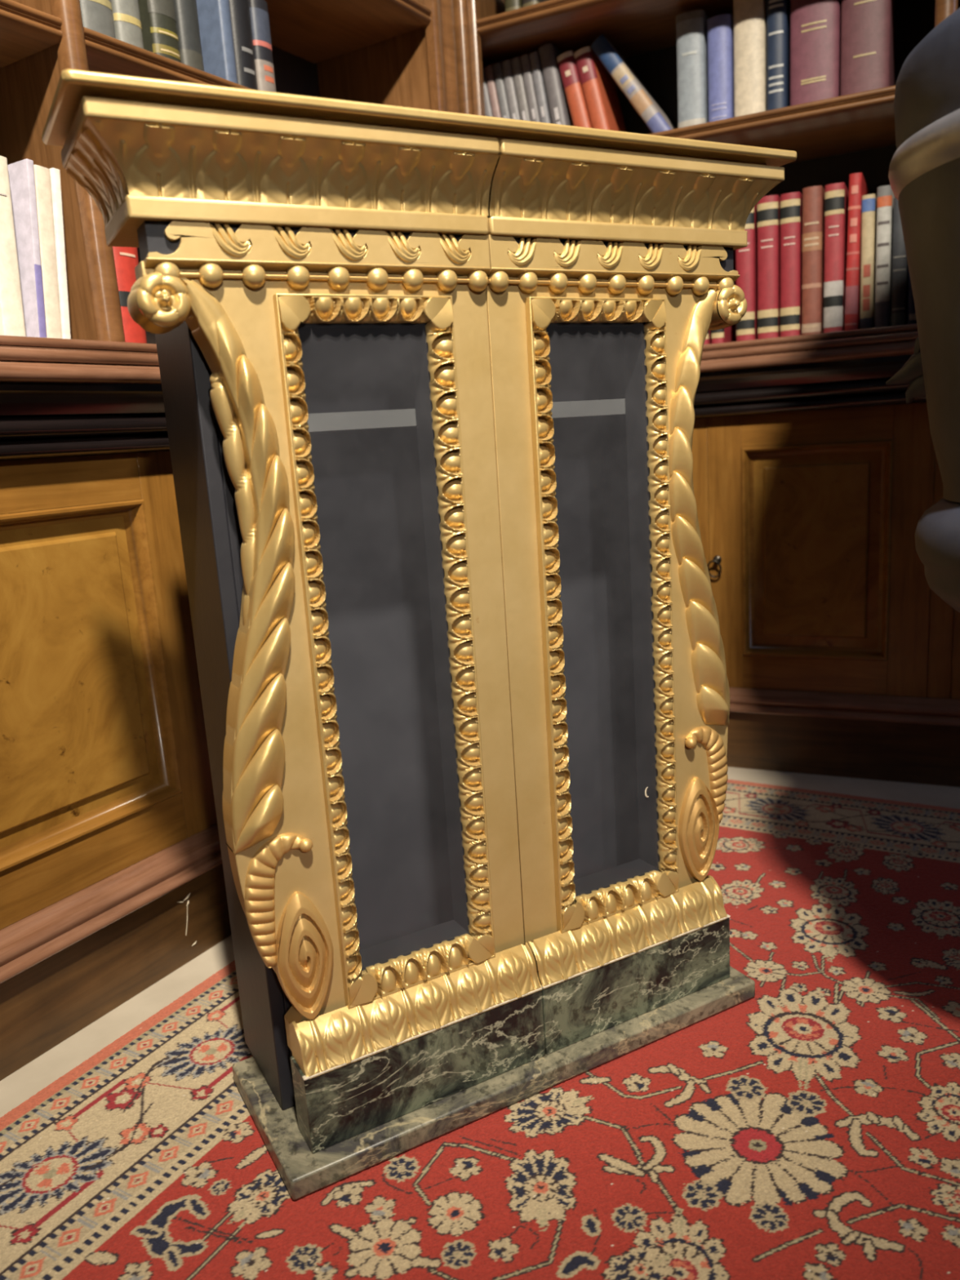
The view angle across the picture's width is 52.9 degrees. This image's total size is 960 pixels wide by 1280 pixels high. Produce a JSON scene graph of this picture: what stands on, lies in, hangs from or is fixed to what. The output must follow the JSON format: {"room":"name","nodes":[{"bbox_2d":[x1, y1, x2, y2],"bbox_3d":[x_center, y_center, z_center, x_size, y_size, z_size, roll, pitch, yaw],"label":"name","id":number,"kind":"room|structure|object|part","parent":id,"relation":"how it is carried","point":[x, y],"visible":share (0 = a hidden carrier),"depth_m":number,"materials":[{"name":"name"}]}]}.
{"room":"home library","nodes":[
{"label":"home library","id":0,"kind":"room"},
{"bbox_2d":[0,766,959,1117],"bbox_3d":[0.304,0.617,0.756,6.400,0.044,6.200,-10,13,-28],"label":"floor","id":1,"kind":"structure","parent":0,"point":[26,1082],"depth_m":1.40,"materials":[{"name":"stone"}]},
{"bbox_2d":[0,382,231,1080],"bbox_3d":[-0.607,0.043,1.574,0.488,0.854,1.840,4,14,31],"label":"base cabinet","id":2,"kind":"object","parent":1,"relation":"on","point":[112,877],"visible":0.34,"depth_m":1.33,"materials":[{"name":"brown wood"}]},
{"bbox_3d":[-0.600,-0.190,1.204,0.001,0.066,0.429,4,14,31],"label":"rail","id":3,"kind":"part","parent":2,"relation":"part of","materials":[{"name":"brown wood"}]},
{"bbox_3d":[-0.596,0.059,1.264,0.010,0.411,0.394,4,14,31],"label":"panel","id":4,"kind":"part","parent":2,"relation":"part of","materials":[{"name":"brown wood"}]},
{"bbox_2d":[0,334,161,384],"bbox_3d":[-0.603,-0.399,1.460,0.444,0.055,1.840,4,14,31],"label":"shelf ledge","id":5,"kind":"structure","parent":2,"relation":"on","point":[22,358],"depth_m":1.21,"materials":[{"name":"brown wood"}]},
{"bbox_2d":[0,155,26,336],"bbox_3d":[-0.704,-0.513,1.314,0.201,0.241,0.044,4,14,31],"label":"book","id":6,"kind":"object","parent":5,"relation":"on","point":[11,312],"visible":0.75,"depth_m":1.26,"materials":[{"name":"paper"}]},
{"bbox_2d":[8,172,26,336],"bbox_3d":[-0.700,-0.513,1.341,0.180,0.230,0.023,4,14,31],"label":"book","id":7,"kind":"object","parent":5,"relation":"on","point":[8,172],"visible":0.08,"depth_m":1.30,"materials":[{"name":"paper"}]},
{"bbox_2d":[7,158,46,337],"bbox_3d":[-0.681,-0.524,1.351,0.200,0.244,0.032,4,14,31],"label":"book","id":8,"kind":"object","parent":5,"relation":"on","point":[21,173],"visible":0.56,"depth_m":1.30,"materials":[{"name":"paper"}]},
{"bbox_2d":[33,164,62,338],"bbox_3d":[-0.672,-0.525,1.367,0.200,0.239,0.044,4,14,31],"label":"book","id":9,"kind":"object","parent":5,"relation":"on","point":[42,174],"visible":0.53,"depth_m":1.31,"materials":[{"name":"paper"}]},
{"bbox_2d":[49,167,71,338],"bbox_3d":[-0.661,-0.530,1.383,0.200,0.240,0.034,4,14,31],"label":"book","id":10,"kind":"object","parent":5,"relation":"on","point":[55,173],"visible":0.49,"depth_m":1.33,"materials":[{"name":"fabric"}]},
{"bbox_2d":[112,246,146,343],"bbox_3d":[-0.604,-0.589,1.470,0.201,0.312,0.064,4,14,31],"label":"book","id":11,"kind":"object","parent":5,"relation":"on","point":[126,259],"visible":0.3,"depth_m":1.43,"materials":[{"name":"fabric"}]},
{"bbox_2d":[0,0,459,343],"bbox_3d":[-0.669,-1.019,1.382,0.345,1.196,1.900,4,14,31],"label":"bookcase","id":12,"kind":"object","parent":5,"relation":"on","point":[402,53],"visible":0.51,"depth_m":1.41,"materials":[{"name":"brown wood"}]},
{"bbox_3d":[-0.916,-0.727,0.995,0.318,0.030,0.880,4,14,31],"label":"shelf","id":13,"kind":"part","parent":12,"relation":"part of","materials":[{"name":"brown wood"}]},
{"bbox_3d":[-0.560,-0.999,1.255,0.025,1.196,0.035,4,14,31],"label":"upright moulding","id":14,"kind":"part","parent":12,"relation":"part of","materials":[{"name":"brown wood"}]},
{"bbox_2d":[80,0,115,38],"bbox_3d":[-0.623,-0.973,1.399,0.190,0.246,0.059,4,14,31],"label":"book","id":15,"kind":"object","parent":12,"relation":"on","point":[96,15],"visible":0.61,"depth_m":1.36,"materials":[{"name":"fabric"}]},
{"bbox_2d":[111,0,143,48],"bbox_3d":[-0.594,-0.985,1.445,0.190,0.246,0.048,4,14,31],"label":"book","id":16,"kind":"object","parent":12,"relation":"on","point":[126,13],"visible":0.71,"depth_m":1.41,"materials":[{"name":"fabric"}]},
{"bbox_2d":[137,0,180,62],"bbox_3d":[-0.558,-1.001,1.502,0.191,0.250,0.052,4,14,31],"label":"book","id":17,"kind":"object","parent":12,"relation":"on","point":[157,17],"visible":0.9,"depth_m":1.46,"materials":[{"name":"fabric"}]},
{"bbox_3d":[-0.443,-0.917,1.751,0.318,0.030,0.875,4,14,31],"label":"shelf","id":18,"kind":"part","parent":12,"relation":"part of","materials":[{"name":"brown wood"}]},
{"bbox_2d":[173,0,204,71],"bbox_3d":[-0.532,-1.011,1.544,0.190,0.248,0.045,4,14,31],"label":"book","id":19,"kind":"object","parent":12,"relation":"on","point":[186,11],"visible":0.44,"depth_m":1.50,"materials":[{"name":"fabric"}]},
{"bbox_2d":[195,0,237,83],"bbox_3d":[-0.491,-1.028,1.610,0.190,0.250,0.026,4,14,31],"label":"book","id":20,"kind":"object","parent":12,"relation":"on","point":[214,15],"visible":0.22,"depth_m":1.57,"materials":[{"name":"fabric"}]},
{"bbox_3d":[-0.808,-1.028,1.466,0.020,1.196,1.900,4,14,31],"label":"panel","id":21,"kind":"part","parent":12,"relation":"part of","materials":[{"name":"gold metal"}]},
{"bbox_2d":[228,0,257,90],"bbox_3d":[-0.469,-1.017,1.647,0.191,0.210,0.048,4,14,31],"label":"book","id":22,"kind":"object","parent":12,"relation":"on","point":[239,9],"visible":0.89,"depth_m":1.60,"materials":[{"name":"fabric"}]},
{"bbox_2d":[248,0,275,92],"bbox_3d":[-0.434,-1.004,1.686,0.171,0.165,0.043,4,14,31],"label":"book","id":23,"kind":"object","parent":12,"relation":"on","point":[259,14],"visible":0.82,"depth_m":1.64,"materials":[{"name":"fabric"}]},
{"bbox_3d":[-0.461,-1.195,1.692,0.318,0.030,0.875,4,14,31],"label":"shelf","id":24,"kind":"part","parent":12,"relation":"part of","materials":[{"name":"brown wood"}]},
{"bbox_3d":[-0.076,-1.194,2.028,0.024,1.196,0.080,4,14,31],"label":"upright moulding","id":25,"kind":"part","parent":12,"relation":"part of","materials":[{"name":"brown wood"}]},
{"bbox_3d":[-0.477,-0.320,1.401,0.128,0.089,1.840,4,14,31],"label":"cornice moulding","id":26,"kind":"part","parent":2,"relation":"part of","materials":[{"name":"brown wood"}]},
{"bbox_3d":[-0.590,0.060,1.260,0.026,0.447,0.430,4,14,31],"label":"panel moulding","id":27,"kind":"part","parent":2,"relation":"part of","materials":[{"name":"brown wood"}]},
{"bbox_3d":[-0.568,0.315,1.310,0.001,0.075,0.429,4,14,31],"label":"rail","id":28,"kind":"part","parent":2,"relation":"part of","materials":[{"name":"brown wood"}]},
{"bbox_3d":[-0.417,0.322,1.526,0.072,0.046,1.840,4,14,31],"label":"plinth moulding","id":29,"kind":"part","parent":2,"relation":"part of","materials":[{"name":"brown wood"}]},
{"bbox_2d":[0,779,959,1279],"bbox_3d":[0.279,0.636,0.550,3.563,0.006,3.248,-10,13,-28],"label":"rug","id":30,"kind":"object","parent":1,"relation":"on","point":[806,1127],"visible":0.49,"depth_m":1.04,"materials":[{"name":"fabric"}]},
{"bbox_2d":[41,68,796,1200],"bbox_3d":[-0.004,-0.008,1.135,0.788,1.046,0.259,-10,13,-28],"label":"display cabinet","id":31,"kind":"object","parent":30,"relation":"on","point":[429,379],"visible":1,"depth_m":1.06,"materials":[{"name":"gold paint"}]},
{"bbox_3d":[-0.222,-0.060,0.928,0.095,0.542,0.056,-10,13,-28],"label":"acanthus arm","id":32,"kind":"part","parent":31,"relation":"part of","materials":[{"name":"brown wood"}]},
{"bbox_3d":[-0.127,0.035,1.010,0.342,0.803,0.032,-10,13,-28],"label":"door","id":33,"kind":"part","parent":31,"relation":"part of","materials":[{"name":"gold metal"}]},
{"bbox_3d":[-0.135,-0.344,0.916,0.326,0.005,0.005,-10,13,-28],"label":"bead rod","id":34,"kind":"part","parent":31,"relation":"part of","materials":[{"name":"gold metal"}]},
{"bbox_3d":[-0.066,0.405,1.078,0.288,0.047,0.053,-10,13,-28],"label":"moulding","id":35,"kind":"part","parent":31,"relation":"part of","materials":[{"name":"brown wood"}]},
{"bbox_3d":[-0.065,-0.032,1.241,0.563,0.966,0.009,-10,13,-28],"label":"panel","id":36,"kind":"part","parent":31,"relation":"part of","materials":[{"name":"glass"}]},
{"bbox_2d":[307,398,626,434],"bbox_3d":[-0.043,-0.260,1.124,0.495,0.018,0.144,-10,13,-28],"label":"shelf","id":37,"kind":"object","parent":31,"relation":"attached to","point":[387,418],"depth_m":1.12,"materials":[{"name":"grey glass"}]},
{"bbox_3d":[0.151,-0.395,1.069,0.326,0.005,0.005,-10,13,-28],"label":"bead rod","id":38,"kind":"part","parent":31,"relation":"part of","materials":[{"name":"gold metal"}]},
{"bbox_3d":[0.173,-0.018,1.170,0.342,0.803,0.032,-10,13,-28],"label":"door","id":39,"kind":"part","parent":31,"relation":"part of","materials":[{"name":"gold metal"}]},
{"bbox_3d":[0.186,0.360,1.213,0.288,0.047,0.053,-10,13,-28],"label":"moulding","id":40,"kind":"part","parent":31,"relation":"part of","materials":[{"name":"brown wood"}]},
{"bbox_3d":[0.264,-0.146,1.187,0.095,0.542,0.056,-10,13,-28],"label":"acanthus arm","id":41,"kind":"part","parent":31,"relation":"part of","materials":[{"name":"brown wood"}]},
{"bbox_2d":[885,8,959,612],"bbox_3d":[0.615,-0.415,0.854,0.467,1.880,0.467,-10,13,-28],"label":"urn","id":42,"kind":"object","parent":30,"relation":"on","point":[924,174],"visible":1,"depth_m":0.87,"materials":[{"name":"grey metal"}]},
{"bbox_3d":[0.456,-0.285,1.005,0.037,0.074,0.049,-10,13,-28],"label":"lug handle","id":43,"kind":"part","parent":42,"relation":"part of","materials":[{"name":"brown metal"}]},
{"bbox_2d":[691,354,959,786],"bbox_3d":[0.995,-0.166,2.074,1.690,0.854,0.488,2,13,25],"label":"base cabinet","id":44,"kind":"object","parent":1,"relation":"on","point":[813,483],"visible":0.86,"depth_m":2.00,"materials":[{"name":"brown wood"}]},
{"bbox_2d":[699,323,918,372],"bbox_3d":[0.950,-0.602,1.947,1.690,0.055,0.444,2,13,25],"label":"shelf ledge","id":45,"kind":"structure","parent":44,"relation":"on","point":[893,340],"depth_m":1.87,"materials":[{"name":"brown wood"}]},
{"bbox_2d":[452,0,959,197],"bbox_3d":[0.825,-1.214,1.847,1.870,1.196,0.345,2,13,25],"label":"bookcase","id":46,"kind":"object","parent":45,"relation":"on","point":[833,139],"visible":0.19,"depth_m":2.03,"materials":[{"name":"brown wood"}]},
{"bbox_3d":[-0.022,-1.208,2.079,0.053,1.196,0.024,2,13,25],"label":"upright moulding","id":47,"kind":"part","parent":46,"relation":"part of","materials":[{"name":"brown wood"}]},
{"bbox_2d":[482,67,493,116],"bbox_3d":[0.053,-1.187,2.248,0.052,0.232,0.151,2,13,25],"label":"book","id":48,"kind":"object","parent":46,"relation":"on","point":[488,112],"visible":0.02,"depth_m":2.17,"materials":[{"name":"fabric"}]},
{"bbox_2d":[484,65,501,117],"bbox_3d":[0.070,-1.187,2.240,0.053,0.233,0.151,2,13,25],"label":"book","id":49,"kind":"object","parent":46,"relation":"on","point":[488,70],"visible":0.11,"depth_m":2.17,"materials":[{"name":"paper"}]},
{"bbox_2d":[492,62,511,119],"bbox_3d":[0.089,-1.187,2.231,0.055,0.234,0.151,2,13,25],"label":"book","id":50,"kind":"object","parent":46,"relation":"on","point":[497,70],"visible":0.23,"depth_m":2.16,"materials":[{"name":"paper"}]},
{"bbox_2d":[500,59,520,119],"bbox_3d":[0.109,-1.187,2.221,0.057,0.236,0.151,2,13,25],"label":"book","id":51,"kind":"object","parent":46,"relation":"on","point":[506,68],"visible":0.31,"depth_m":2.15,"materials":[{"name":"paper"}]},
{"bbox_2d":[504,0,522,12],"bbox_3d":[0.097,-1.454,2.105,0.037,0.230,0.170,2,13,26],"label":"book","id":52,"kind":"object","parent":46,"relation":"on","point":[510,5],"visible":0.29,"depth_m":2.05,"materials":[{"name":"paper"}]},
{"bbox_2d":[510,57,530,120],"bbox_3d":[0.129,-1.187,2.211,0.057,0.237,0.151,2,13,25],"label":"book","id":53,"kind":"object","parent":46,"relation":"on","point":[515,62],"visible":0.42,"depth_m":2.14,"materials":[{"name":"paper"}]},
{"bbox_2d":[520,53,540,122],"bbox_3d":[0.150,-1.186,2.201,0.056,0.238,0.151,2,13,25],"label":"book","id":54,"kind":"object","parent":46,"relation":"on","point":[524,60],"visible":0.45,"depth_m":2.13,"materials":[{"name":"fabric"}]},
{"bbox_2d":[522,0,548,7],"bbox_3d":[0.134,-1.452,2.088,0.039,0.230,0.170,2,13,25],"label":"book","id":55,"kind":"object","parent":46,"relation":"on","point":[525,2],"visible":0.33,"depth_m":2.03,"materials":[{"name":"paper"}]},
{"bbox_2d":[528,51,551,123],"bbox_3d":[0.169,-1.186,2.192,0.056,0.238,0.151,2,13,25],"label":"book","id":56,"kind":"object","parent":46,"relation":"on","point":[535,60],"visible":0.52,"depth_m":2.12,"materials":[{"name":"paper"}]},
{"bbox_2d":[538,43,573,125],"bbox_3d":[0.198,-1.191,2.182,0.072,0.248,0.161,2,13,25],"label":"book","id":57,"kind":"object","parent":46,"relation":"on","point":[559,109],"visible":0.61,"depth_m":2.11,"materials":[{"name":"paper"}]},
{"bbox_2d":[556,50,591,128],"bbox_3d":[0.242,-1.178,2.164,0.086,0.225,0.161,2,13,25],"label":"book","id":58,"kind":"object","parent":46,"relation":"on","point":[566,63],"visible":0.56,"depth_m":2.09,"materials":[{"name":"paper"}]},
{"bbox_3d":[0.434,-1.320,2.004,0.941,0.030,0.318,2,13,25],"label":"shelf","id":59,"kind":"part","parent":46,"relation":"part of","materials":[{"name":"brown wood"}]},
{"bbox_2d":[573,46,626,132],"bbox_3d":[0.278,-1.177,2.147,0.086,0.225,0.161,2,13,25],"label":"book","id":60,"kind":"object","parent":46,"relation":"on","point":[598,86],"visible":0.59,"depth_m":2.08,"materials":[{"name":"paper"}]},
{"bbox_2d":[590,34,675,133],"bbox_3d":[0.354,-1.182,2.109,0.178,0.241,0.161,2,13,25],"label":"book","id":61,"kind":"object","parent":46,"relation":"on","point":[614,62],"visible":0.86,"depth_m":2.04,"materials":[{"name":"paper"}]},
{"bbox_2d":[675,9,709,128],"bbox_3d":[0.472,-1.181,2.069,0.058,0.241,0.191,2,13,25],"label":"book","id":62,"kind":"object","parent":46,"relation":"on","point":[691,31],"visible":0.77,"depth_m":1.99,"materials":[{"name":"paper"}]},
{"bbox_2d":[706,13,733,122],"bbox_3d":[0.526,-1.169,2.046,0.048,0.221,0.191,2,13,25],"label":"book","id":63,"kind":"object","parent":46,"relation":"on","point":[720,28],"visible":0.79,"depth_m":1.96,"materials":[{"name":"paper"}]},
{"bbox_2d":[733,0,766,116],"bbox_3d":[0.579,-1.182,2.017,0.062,0.252,0.190,2,13,25],"label":"book","id":64,"kind":"object","parent":46,"relation":"on","point":[749,16],"visible":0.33,"depth_m":1.93,"materials":[{"name":"paper"}]},
{"bbox_3d":[0.452,-1.039,2.063,0.941,0.030,0.318,2,13,25],"label":"shelf","id":65,"kind":"part","parent":46,"relation":"part of","materials":[{"name":"brown wood"}]},
{"bbox_2d":[766,0,790,111],"bbox_3d":[0.627,-1.180,1.994,0.039,0.250,0.191,2,13,25],"label":"book","id":66,"kind":"object","parent":46,"relation":"on","point":[778,11],"visible":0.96,"depth_m":1.91,"materials":[{"name":"paper"}]},
{"bbox_3d":[0.894,-1.249,1.990,1.870,1.196,0.020,2,13,25],"label":"panel","id":67,"kind":"part","parent":46,"relation":"part of","materials":[{"name":"brown wood"}]},
{"bbox_2d":[790,0,841,106],"bbox_3d":[0.693,-1.179,1.968,0.092,0.252,0.201,2,13,26],"label":"book","id":68,"kind":"object","parent":46,"relation":"on","point":[815,24],"visible":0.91,"depth_m":1.88,"materials":[{"name":"paper"}]},
{"bbox_2d":[840,0,896,96],"bbox_3d":[0.777,-1.177,1.927,0.088,0.254,0.201,2,13,25],"label":"book","id":69,"kind":"object","parent":46,"relation":"on","point":[868,27],"visible":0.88,"depth_m":1.85,"materials":[{"name":"fabric"}]},
{"bbox_3d":[0.815,-1.178,1.679,0.036,1.196,0.025,2,13,25],"label":"upright moulding","id":70,"kind":"part","parent":46,"relation":"part of","materials":[{"name":"brown wood"}]},
{"bbox_2d":[703,329,711,344],"bbox_3d":[0.496,-0.765,2.090,0.035,0.262,0.191,2,13,25],"label":"book","id":71,"kind":"object","parent":45,"relation":"on","point":[708,340],"visible":0.02,"depth_m":2.03,"materials":[{"name":"fabric"}]},
{"bbox_2d":[711,249,736,343],"bbox_3d":[0.529,-0.764,2.074,0.027,0.262,0.191,2,13,26],"label":"book","id":72,"kind":"object","parent":45,"relation":"on","point":[728,334],"visible":0.12,"depth_m":2.04,"materials":[{"name":"fabric"}]},
{"bbox_2d":[735,203,757,341],"bbox_3d":[0.579,-0.769,2.049,0.038,0.276,0.191,2,13,25],"label":"book","id":73,"kind":"object","parent":45,"relation":"on","point":[746,258],"visible":0.56,"depth_m":1.97,"materials":[{"name":"fabric"}]},
{"bbox_2d":[756,195,780,339],"bbox_3d":[0.620,-0.768,2.029,0.042,0.277,0.191,2,13,25],"label":"book","id":74,"kind":"object","parent":45,"relation":"on","point":[768,221],"visible":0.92,"depth_m":1.95,"materials":[{"name":"fabric"}]},
{"bbox_2d":[779,191,802,337],"bbox_3d":[0.659,-0.766,2.010,0.039,0.276,0.191,2,13,25],"label":"book","id":75,"kind":"object","parent":45,"relation":"on","point":[791,203],"visible":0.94,"depth_m":1.93,"materials":[{"name":"fabric"}]},
{"bbox_2d":[801,185,825,334],"bbox_3d":[0.696,-0.767,1.992,0.038,0.281,0.191,2,13,25],"label":"book","id":76,"kind":"object","parent":45,"relation":"on","point":[813,197],"visible":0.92,"depth_m":1.91,"materials":[{"name":"fabric"}]},
{"bbox_2d":[823,182,848,333],"bbox_3d":[0.734,-0.766,1.974,0.037,0.280,0.191,2,13,25],"label":"book","id":77,"kind":"object","parent":45,"relation":"on","point":[837,194],"visible":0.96,"depth_m":1.89,"materials":[{"name":"fabric"}]},
{"bbox_2d":[844,173,869,330],"bbox_3d":[0.765,-0.770,1.958,0.024,0.292,0.191,3,14,25],"label":"book","id":78,"kind":"object","parent":45,"relation":"on","point":[858,188],"visible":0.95,"depth_m":1.88,"materials":[{"name":"fabric"}]},
{"bbox_2d":[859,194,876,328],"bbox_3d":[0.793,-0.752,1.958,0.024,0.252,0.191,2,13,26],"label":"book","id":79,"kind":"object","parent":45,"relation":"on","point":[868,210],"visible":0.86,"depth_m":1.88,"materials":[{"name":"fabric"}]},
{"bbox_2d":[874,185,895,328],"bbox_3d":[0.817,-0.754,1.940,0.027,0.262,0.191,2,13,26],"label":"book","id":80,"kind":"object","parent":45,"relation":"on","point":[885,195],"visible":0.94,"depth_m":1.86,"materials":[{"name":"fabric"}]},
{"bbox_2d":[890,198,908,326],"bbox_3d":[0.844,-0.742,1.930,0.028,0.238,0.191,2,13,26],"label":"book","id":81,"kind":"object","parent":45,"relation":"on","point":[900,275],"visible":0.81,"depth_m":1.85,"materials":[{"name":"fabric"}]},
{"bbox_2d":[906,270,916,324],"bbox_3d":[0.868,-0.735,1.920,0.020,0.226,0.191,2,13,26],"label":"book","id":82,"kind":"object","parent":45,"relation":"on","point":[912,319],"visible":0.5,"depth_m":1.85,"materials":[{"name":"fabric"}]},
{"bbox_3d":[0.894,-0.501,1.837,1.690,0.089,0.128,2,13,25],"label":"cornice moulding","id":83,"kind":"part","parent":44,"relation":"part of","materials":[{"name":"brown wood"}]},
{"bbox_3d":[0.711,0.074,2.060,0.292,0.075,0.002,2,13,26],"label":"rail","id":84,"kind":"part","parent":44,"relation":"part of","materials":[{"name":"brown wood"}]},
{"bbox_3d":[0.698,-0.182,2.012,0.293,0.447,0.026,2,13,25],"label":"panel moulding","id":85,"kind":"part","parent":44,"relation":"part of","materials":[{"name":"brown wood"}]},
{"bbox_3d":[0.678,-0.431,1.953,0.292,0.066,0.002,2,13,26],"label":"rail","id":86,"kind":"part","parent":44,"relation":"part of","materials":[{"name":"brown wood"}]},
{"bbox_3d":[0.701,-0.184,2.018,0.257,0.411,0.010,2,13,26],"label":"panel","id":87,"kind":"part","parent":44,"relation":"part of","materials":[{"name":"brown wood"}]},
{"bbox_3d":[0.703,-0.179,2.017,0.438,0.588,0.024,2,13,25],"label":"door","id":88,"kind":"part","parent":44,"relation":"part of","materials":[{"name":"brown wood"}]},
{"bbox_3d":[0.926,0.145,1.954,1.690,0.046,0.072,2,13,25],"label":"plinth moulding","id":89,"kind":"part","parent":44,"relation":"part of","materials":[{"name":"brown wood"}]}
]}

